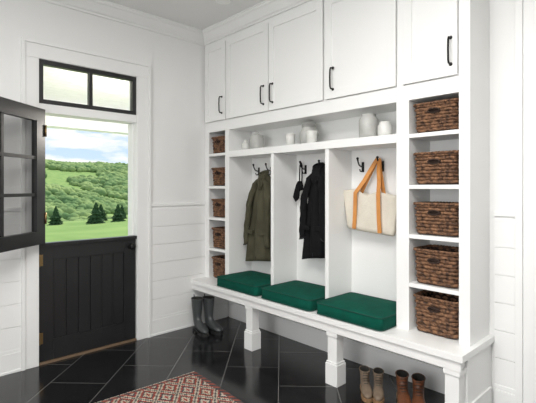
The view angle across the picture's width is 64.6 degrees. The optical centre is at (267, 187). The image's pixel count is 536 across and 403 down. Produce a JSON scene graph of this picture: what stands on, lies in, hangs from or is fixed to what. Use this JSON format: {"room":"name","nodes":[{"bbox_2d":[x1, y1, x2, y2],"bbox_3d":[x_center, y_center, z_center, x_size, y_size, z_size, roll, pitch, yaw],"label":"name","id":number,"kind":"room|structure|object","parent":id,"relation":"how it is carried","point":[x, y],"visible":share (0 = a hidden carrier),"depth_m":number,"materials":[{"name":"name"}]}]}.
{"room":"mudroom","nodes":[
{"label":"mudroom","id":0,"kind":"room"},
{"bbox_2d":[0,0,227,314],"bbox_3d":[-2.111,-0.040,3.168,4.760,3.120,0.150,0,0,-43],"label":"wall","id":1,"kind":"structure","parent":0,"point":[177,65],"depth_m":4.03,"materials":[{"name":"paint"}]},
{"bbox_2d":[0,97,46,252],"bbox_3d":[-1.793,-0.089,2.902,0.055,1.042,0.827,0,0,6],"label":"door","id":2,"kind":"structure","parent":1,"relation":"in","point":[10,107],"depth_m":3.18,"materials":[{"name":"black paint"}]},
{"bbox_2d":[21,36,150,370],"bbox_3d":[-1.550,0.120,3.674,1.080,2.560,0.182,0,0,-43],"label":"trim","id":3,"kind":"structure","parent":1,"relation":"attached to","point":[32,50],"depth_m":3.56,"materials":[{"name":"paint"}]},
{"bbox_2d":[39,59,135,114],"bbox_3d":[-1.530,-0.845,3.646,0.820,0.350,0.050,0,0,-43],"label":"window","id":4,"kind":"structure","parent":1,"relation":"in","point":[90,72],"depth_m":3.63,"materials":[{"name":"black paint"}]},
{"bbox_2d":[39,235,136,362],"bbox_3d":[-1.506,0.910,3.617,0.817,0.944,0.121,0,0,-43],"label":"door","id":5,"kind":"structure","parent":1,"relation":"in","point":[87,287],"depth_m":3.61,"materials":[{"name":"black paint"}]},
{"bbox_2d":[0,202,227,351],"bbox_3d":[-2.055,0.725,3.106,4.455,1.150,0.018,0,0,-43],"label":"wainscoting","id":6,"kind":"structure","parent":1,"relation":"attached to","point":[178,231],"depth_m":4.09,"materials":[{"name":"paint"}]},
{"bbox_2d":[0,301,227,376],"bbox_3d":[-2.061,1.312,3.093,4.430,0.175,0.028,0,0,-43],"label":"baseboard","id":7,"kind":"structure","parent":1,"relation":"attached to","point":[10,361],"depth_m":4.09,"materials":[{"name":"paint"}]},
{"bbox_2d":[41,0,203,44],"bbox_3d":[-2.146,-1.542,2.965,4.130,0.115,0.100,0,0,-43],"label":"trim","id":8,"kind":"structure","parent":1,"relation":"attached to","point":[109,10],"depth_m":3.84,"materials":[{"name":"paint"}]},
{"bbox_2d":[106,0,263,29],"bbox_3d":[-0.013,-1.700,0.934,4.760,0.200,6.280,0,0,-43],"label":"ceiling","id":9,"kind":"structure","parent":0,"point":[200,14],"depth_m":3.79,"materials":[{"name":"paint"}]},
{"bbox_2d":[215,0,230,4],"bbox_3d":[-0.382,-1.597,3.620,0.136,0.005,0.136,0,0,-43],"label":"recessed light","id":10,"kind":"object","parent":9,"relation":"in","point":[223,2],"visible":1,"depth_m":3.63,"materials":[{"name":"white"}]},
{"bbox_2d":[0,316,444,402],"bbox_3d":[0.038,1.460,0.880,4.760,0.120,6.130,0,0,-43],"label":"floor","id":11,"kind":"structure","parent":0,"point":[284,370],"depth_m":3.20,"materials":[{"name":"black tile"}]},
{"bbox_2d":[39,338,136,365],"bbox_3d":[-1.560,1.397,3.678,0.820,0.026,0.162,0,0,-43],"label":"threshold","id":12,"kind":"object","parent":11,"relation":"on","point":[133,339],"visible":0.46,"depth_m":3.59,"materials":[{"name":"brown wood"}]},
{"bbox_2d":[97,371,243,402],"bbox_3d":[-0.363,1.396,2.074,1.190,0.008,2.027,0,0,-40],"label":"rug","id":13,"kind":"object","parent":11,"relation":"on","point":[192,387],"visible":1,"depth_m":2.87,"materials":[{"name":"fabric"}]},
{"bbox_2d":[191,295,208,336],"bbox_3d":[-0.655,1.227,4.096,0.116,0.346,0.288,0,0,-35],"label":"boot","id":14,"kind":"object","parent":11,"relation":"on","point":[200,327],"visible":1,"depth_m":4.10,"materials":[{"name":"grey rubber"}]},
{"bbox_2d":[203,294,222,335],"bbox_3d":[-0.541,1.227,4.133,0.116,0.346,0.288,0,0,-43],"label":"boot","id":15,"kind":"object","parent":11,"relation":"on","point":[212,325],"visible":0.97,"depth_m":4.13,"materials":[{"name":"grey rubber"}]},
{"bbox_2d":[191,0,493,402],"bbox_3d":[0.317,-0.100,3.481,0.489,3.000,2.711,0,0,-43],"label":"storage unit","id":16,"kind":"object","parent":11,"relation":"on","point":[272,67],"visible":0.92,"depth_m":3.17,"materials":[{"name":"paint"}]},
{"bbox_2d":[211,226,224,248],"bbox_3d":[-0.414,0.508,4.385,0.276,0.204,0.255,0,0,-43],"label":"wicker basket","id":17,"kind":"object","parent":16,"relation":"in","point":[218,233],"visible":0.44,"depth_m":4.30,"materials":[{"name":"brown wicker"}]},
{"bbox_2d":[211,255,224,277],"bbox_3d":[-0.414,0.813,4.385,0.276,0.214,0.255,0,0,-43],"label":"wicker basket","id":18,"kind":"object","parent":16,"relation":"in","point":[219,260],"visible":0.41,"depth_m":4.31,"materials":[{"name":"brown wicker"}]},
{"bbox_2d":[211,167,224,185],"bbox_3d":[-0.414,-0.117,4.385,0.276,0.184,0.255,0,0,-43],"label":"wicker basket","id":19,"kind":"object","parent":16,"relation":"in","point":[219,173],"visible":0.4,"depth_m":4.29,"materials":[{"name":"brown wicker"}]},
{"bbox_2d":[211,199,224,216],"bbox_3d":[-0.414,0.203,4.385,0.276,0.184,0.255,0,0,-43],"label":"wicker basket","id":20,"kind":"object","parent":16,"relation":"in","point":[218,204],"visible":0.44,"depth_m":4.29,"materials":[{"name":"brown wicker"}]},
{"bbox_2d":[211,135,224,153],"bbox_3d":[-0.414,-0.439,4.385,0.276,0.170,0.255,0,0,-43],"label":"wicker basket","id":21,"kind":"object","parent":16,"relation":"in","point":[218,142],"visible":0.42,"depth_m":4.29,"materials":[{"name":"brown wicker"}]},
{"bbox_2d":[217,270,270,295],"bbox_3d":[-0.137,0.871,3.953,0.451,0.107,0.584,0,0,-43],"label":"bench cushion","id":22,"kind":"object","parent":16,"relation":"on","point":[250,282],"visible":0.75,"depth_m":3.83,"materials":[{"name":"green fabric"}]},
{"bbox_2d":[242,140,249,149],"bbox_3d":[-0.215,-0.412,4.085,0.082,0.103,0.082,0,0,-43],"label":"bud vase","id":23,"kind":"object","parent":16,"relation":"on","point":[245,145],"visible":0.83,"depth_m":4.06,"materials":[{"name":"white ceramic"}]},
{"bbox_2d":[243,170,270,260],"bbox_3d":[-0.076,0.273,4.099,0.175,0.894,0.387,0,0,-43],"label":"jacket","id":24,"kind":"object","parent":16,"relation":"hanging from","point":[257,238],"visible":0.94,"depth_m":4.02,"materials":[{"name":"fabric"}]},
{"bbox_2d":[250,132,263,148],"bbox_3d":[-0.102,-0.444,3.965,0.133,0.167,0.133,0,0,-43],"label":"stoneware crock","id":25,"kind":"object","parent":16,"relation":"on","point":[256,140],"visible":0.91,"depth_m":3.91,"materials":[{"name":"white ceramic"}]},
{"bbox_2d":[285,133,294,144],"bbox_3d":[0.193,-0.414,3.651,0.088,0.106,0.088,0,0,-43],"label":"ceramic cup","id":26,"kind":"object","parent":16,"relation":"on","point":[290,137],"visible":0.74,"depth_m":3.62,"materials":[{"name":"white ceramic"}]},
{"bbox_2d":[261,280,324,310],"bbox_3d":[0.284,0.871,3.505,0.451,0.107,0.564,0,0,-43],"label":"bench cushion","id":27,"kind":"object","parent":16,"relation":"on","point":[302,295],"visible":0.83,"depth_m":3.38,"materials":[{"name":"green fabric"}]},
{"bbox_2d":[293,162,303,201],"bbox_3d":[0.267,-0.052,3.763,0.104,0.351,0.043,0,0,39],"label":"leash","id":28,"kind":"object","parent":16,"relation":"hanging from","point":[299,185],"visible":0.99,"depth_m":3.75,"materials":[{"name":"black fabric"}]},
{"bbox_2d":[300,122,318,143],"bbox_3d":[0.343,-0.455,3.573,0.151,0.190,0.165,0,0,-4],"label":"pitcher","id":29,"kind":"object","parent":16,"relation":"on","point":[306,126],"visible":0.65,"depth_m":3.53,"materials":[{"name":"white ceramic"}]},
{"bbox_2d":[306,130,316,142],"bbox_3d":[0.356,-0.411,3.448,0.086,0.102,0.086,0,0,-43],"label":"ceramic mug","id":30,"kind":"object","parent":16,"relation":"on","point":[311,135],"visible":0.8,"depth_m":3.41,"materials":[{"name":"white ceramic"}]},
{"bbox_2d":[299,162,324,258],"bbox_3d":[0.409,0.198,3.583,0.174,0.834,0.309,0,0,-43],"label":"hooded jacket","id":31,"kind":"object","parent":16,"relation":"hanging from","point":[312,214],"visible":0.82,"depth_m":3.52,"materials":[{"name":"fabric"}]},
{"bbox_2d":[317,292,395,330],"bbox_3d":[0.698,0.871,3.064,0.451,0.107,0.564,0,0,-43],"label":"bench cushion","id":32,"kind":"object","parent":16,"relation":"on","point":[374,313],"visible":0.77,"depth_m":2.94,"materials":[{"name":"green fabric"}]},
{"bbox_2d":[359,113,377,137],"bbox_3d":[0.730,-0.447,3.079,0.138,0.172,0.138,0,0,-43],"label":"ceramic canister","id":33,"kind":"object","parent":16,"relation":"on","point":[368,122],"visible":0.81,"depth_m":3.02,"materials":[{"name":"white ceramic"}]},
{"bbox_2d":[344,158,395,235],"bbox_3d":[0.773,0.060,3.208,0.116,0.576,0.474,0,0,-43],"label":"canvas tote bag","id":34,"kind":"object","parent":16,"relation":"hanging from","point":[375,212],"visible":0.9,"depth_m":3.16,"materials":[{"name":"beige fabric"}]},
{"bbox_2d":[377,121,392,135],"bbox_3d":[0.822,-0.413,2.981,0.103,0.104,0.103,0,0,-43],"label":"ceramic pot","id":35,"kind":"object","parent":16,"relation":"on","point":[384,127],"visible":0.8,"depth_m":2.94,"materials":[{"name":"white ceramic"}]},
{"bbox_2d":[413,290,458,338],"bbox_3d":[1.130,0.803,2.733,0.276,0.234,0.300,0,0,-43],"label":"wicker basket","id":36,"kind":"object","parent":16,"relation":"in","point":[437,313],"visible":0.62,"depth_m":2.65,"materials":[{"name":"brown wicker"}]},
{"bbox_2d":[413,244,458,287],"bbox_3d":[1.130,0.498,2.733,0.276,0.224,0.300,0,0,-43],"label":"wicker basket","id":37,"kind":"object","parent":16,"relation":"in","point":[438,265],"visible":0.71,"depth_m":2.65,"materials":[{"name":"brown wicker"}]},
{"bbox_2d":[413,201,458,236],"bbox_3d":[1.130,0.193,2.733,0.276,0.204,0.300,0,0,-43],"label":"wicker basket","id":38,"kind":"object","parent":16,"relation":"in","point":[433,218],"visible":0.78,"depth_m":2.63,"materials":[{"name":"brown wicker"}]},
{"bbox_2d":[413,150,458,183],"bbox_3d":[1.130,-0.127,2.733,0.276,0.204,0.300,0,0,-43],"label":"wicker basket","id":39,"kind":"object","parent":16,"relation":"in","point":[436,167],"visible":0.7,"depth_m":2.63,"materials":[{"name":"brown wicker"}]},
{"bbox_2d":[413,98,458,132],"bbox_3d":[1.130,-0.449,2.733,0.276,0.189,0.300,0,0,-42],"label":"wicker basket","id":40,"kind":"object","parent":16,"relation":"in","point":[440,115],"visible":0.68,"depth_m":2.63,"materials":[{"name":"brown wicker"}]},
{"bbox_2d":[359,365,372,402],"bbox_3d":[0.663,1.323,2.872,0.078,0.155,0.229,0,0,5],"label":"boot","id":41,"kind":"object","parent":11,"relation":"on","point":[365,387],"visible":0.99,"depth_m":2.85,"materials":[{"name":"beige leather"}]},
{"bbox_2d":[372,367,383,402],"bbox_3d":[0.739,1.323,2.840,0.078,0.155,0.229,0,0,15],"label":"boot","id":42,"kind":"object","parent":11,"relation":"on","point":[378,393],"visible":1,"depth_m":2.82,"materials":[{"name":"beige leather"}]},
{"bbox_2d":[395,369,411,402],"bbox_3d":[0.873,1.311,2.732,0.090,0.179,0.264,0,0,11],"label":"boot","id":43,"kind":"object","parent":11,"relation":"on","point":[402,394],"visible":1,"depth_m":2.75,"materials":[{"name":"brown leather"}]},
{"bbox_2d":[411,373,425,402],"bbox_3d":[0.953,1.311,2.682,0.090,0.179,0.264,0,0,19],"label":"boot","id":44,"kind":"object","parent":11,"relation":"on","point":[418,379],"visible":1,"depth_m":2.71,"materials":[{"name":"brown leather"}]},
{"bbox_2d":[228,0,514,402],"bbox_3d":[1.718,-0.100,2.458,0.150,3.000,6.130,0,0,-43],"label":"wall","id":45,"kind":"structure","parent":0,"point":[501,12],"depth_m":2.64,"materials":[{"name":"paint"}]},
{"bbox_2d":[229,301,514,402],"bbox_3d":[1.614,1.310,2.441,0.025,0.180,5.950,0,0,-43],"label":"baseboard","id":46,"kind":"structure","parent":45,"relation":"attached to","point":[371,356],"depth_m":3.36,"materials":[{"name":"paint"}]},
{"bbox_2d":[494,212,514,388],"bbox_3d":[1.460,0.725,2.610,0.018,1.150,0.122,0,0,-43],"label":"wainscoting","id":47,"kind":"structure","parent":45,"relation":"attached to","point":[504,227],"depth_m":2.61,"materials":[{"name":"paint"}]},
{"bbox_2d":[515,0,535,402],"bbox_3d":[1.570,-0.100,2.476,0.042,2.999,0.220,0,0,-43],"label":"trim","id":48,"kind":"structure","parent":45,"relation":"attached to","point":[525,10],"depth_m":2.51,"materials":[{"name":"paint"}]},
{"label":"outside","id":49,"kind":"structure","parent":0,"visible":0},
{"bbox_2d":[45,168,127,241],"bbox_3d":[-46.447,-6.523,228.412,365.000,35.196,383.400,0,0,-43],"label":"lawn","id":50,"kind":"structure","parent":49,"point":[69,230],"depth_m":19.86,"materials":[{"name":"green plant"}]},
{"bbox_2d":[47,206,62,224],"bbox_3d":[-10.757,1.382,21.452,0.702,0.996,0.742,0,0,-14],"label":"conifer tree","id":51,"kind":"object","parent":50,"relation":"on","point":[55,219],"visible":0.98,"depth_m":21.32,"materials":[{"name":"green plant"}]},
{"bbox_2d":[45,159,127,221],"bbox_3d":[-64.733,-5.724,218.273,170.891,32.739,232.882,0,0,-43],"label":"forest","id":52,"kind":"object","parent":50,"relation":"on","point":[72,204],"visible":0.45,"depth_m":148.99,"materials":[{"name":"green plant"}]},
{"bbox_2d":[86,203,105,223],"bbox_3d":[-9.033,1.307,22.313,0.927,1.145,0.982,0,0,5],"label":"conifer tree","id":53,"kind":"object","parent":50,"relation":"on","point":[95,218],"visible":0.99,"depth_m":22.17,"materials":[{"name":"green plant"}]},
{"bbox_2d":[98,204,107,220],"bbox_3d":[-9.464,1.382,24.038,0.772,0.996,0.728,0,0,-25],"label":"conifer tree","id":54,"kind":"object","parent":50,"relation":"on","point":[100,208],"visible":0.59,"depth_m":23.96,"materials":[{"name":"green plant"}]},
{"bbox_2d":[111,204,125,221],"bbox_3d":[-8.376,1.382,23.681,0.775,0.996,0.753,0,0,7],"label":"conifer tree","id":55,"kind":"object","parent":50,"relation":"on","point":[118,216],"visible":0.98,"depth_m":23.56,"materials":[{"name":"green plant"}]},
{"bbox_2d":[120,205,127,218],"bbox_3d":[-8.929,1.452,25.926,0.663,0.896,0.662,0,0,-12],"label":"conifer tree","id":56,"kind":"object","parent":50,"relation":"on","point":[122,207],"visible":0.63,"depth_m":25.84,"materials":[{"name":"green plant"}]},
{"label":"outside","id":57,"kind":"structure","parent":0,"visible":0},
{"bbox_3d":[-2.476,1.535,4.828,9.000,0.230,2.770,0,0,-43],"label":"floor","id":58,"kind":"structure","parent":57,"visible":0},
{"bbox_2d":[43,66,128,134],"bbox_3d":[-2.477,0.035,4.828,9.000,2.770,2.770,0,0,-43],"label":"porch roof","id":59,"kind":"structure","parent":58,"relation":"on","point":[61,85],"depth_m":5.55,"materials":[{"name":"paint"}]}
]}

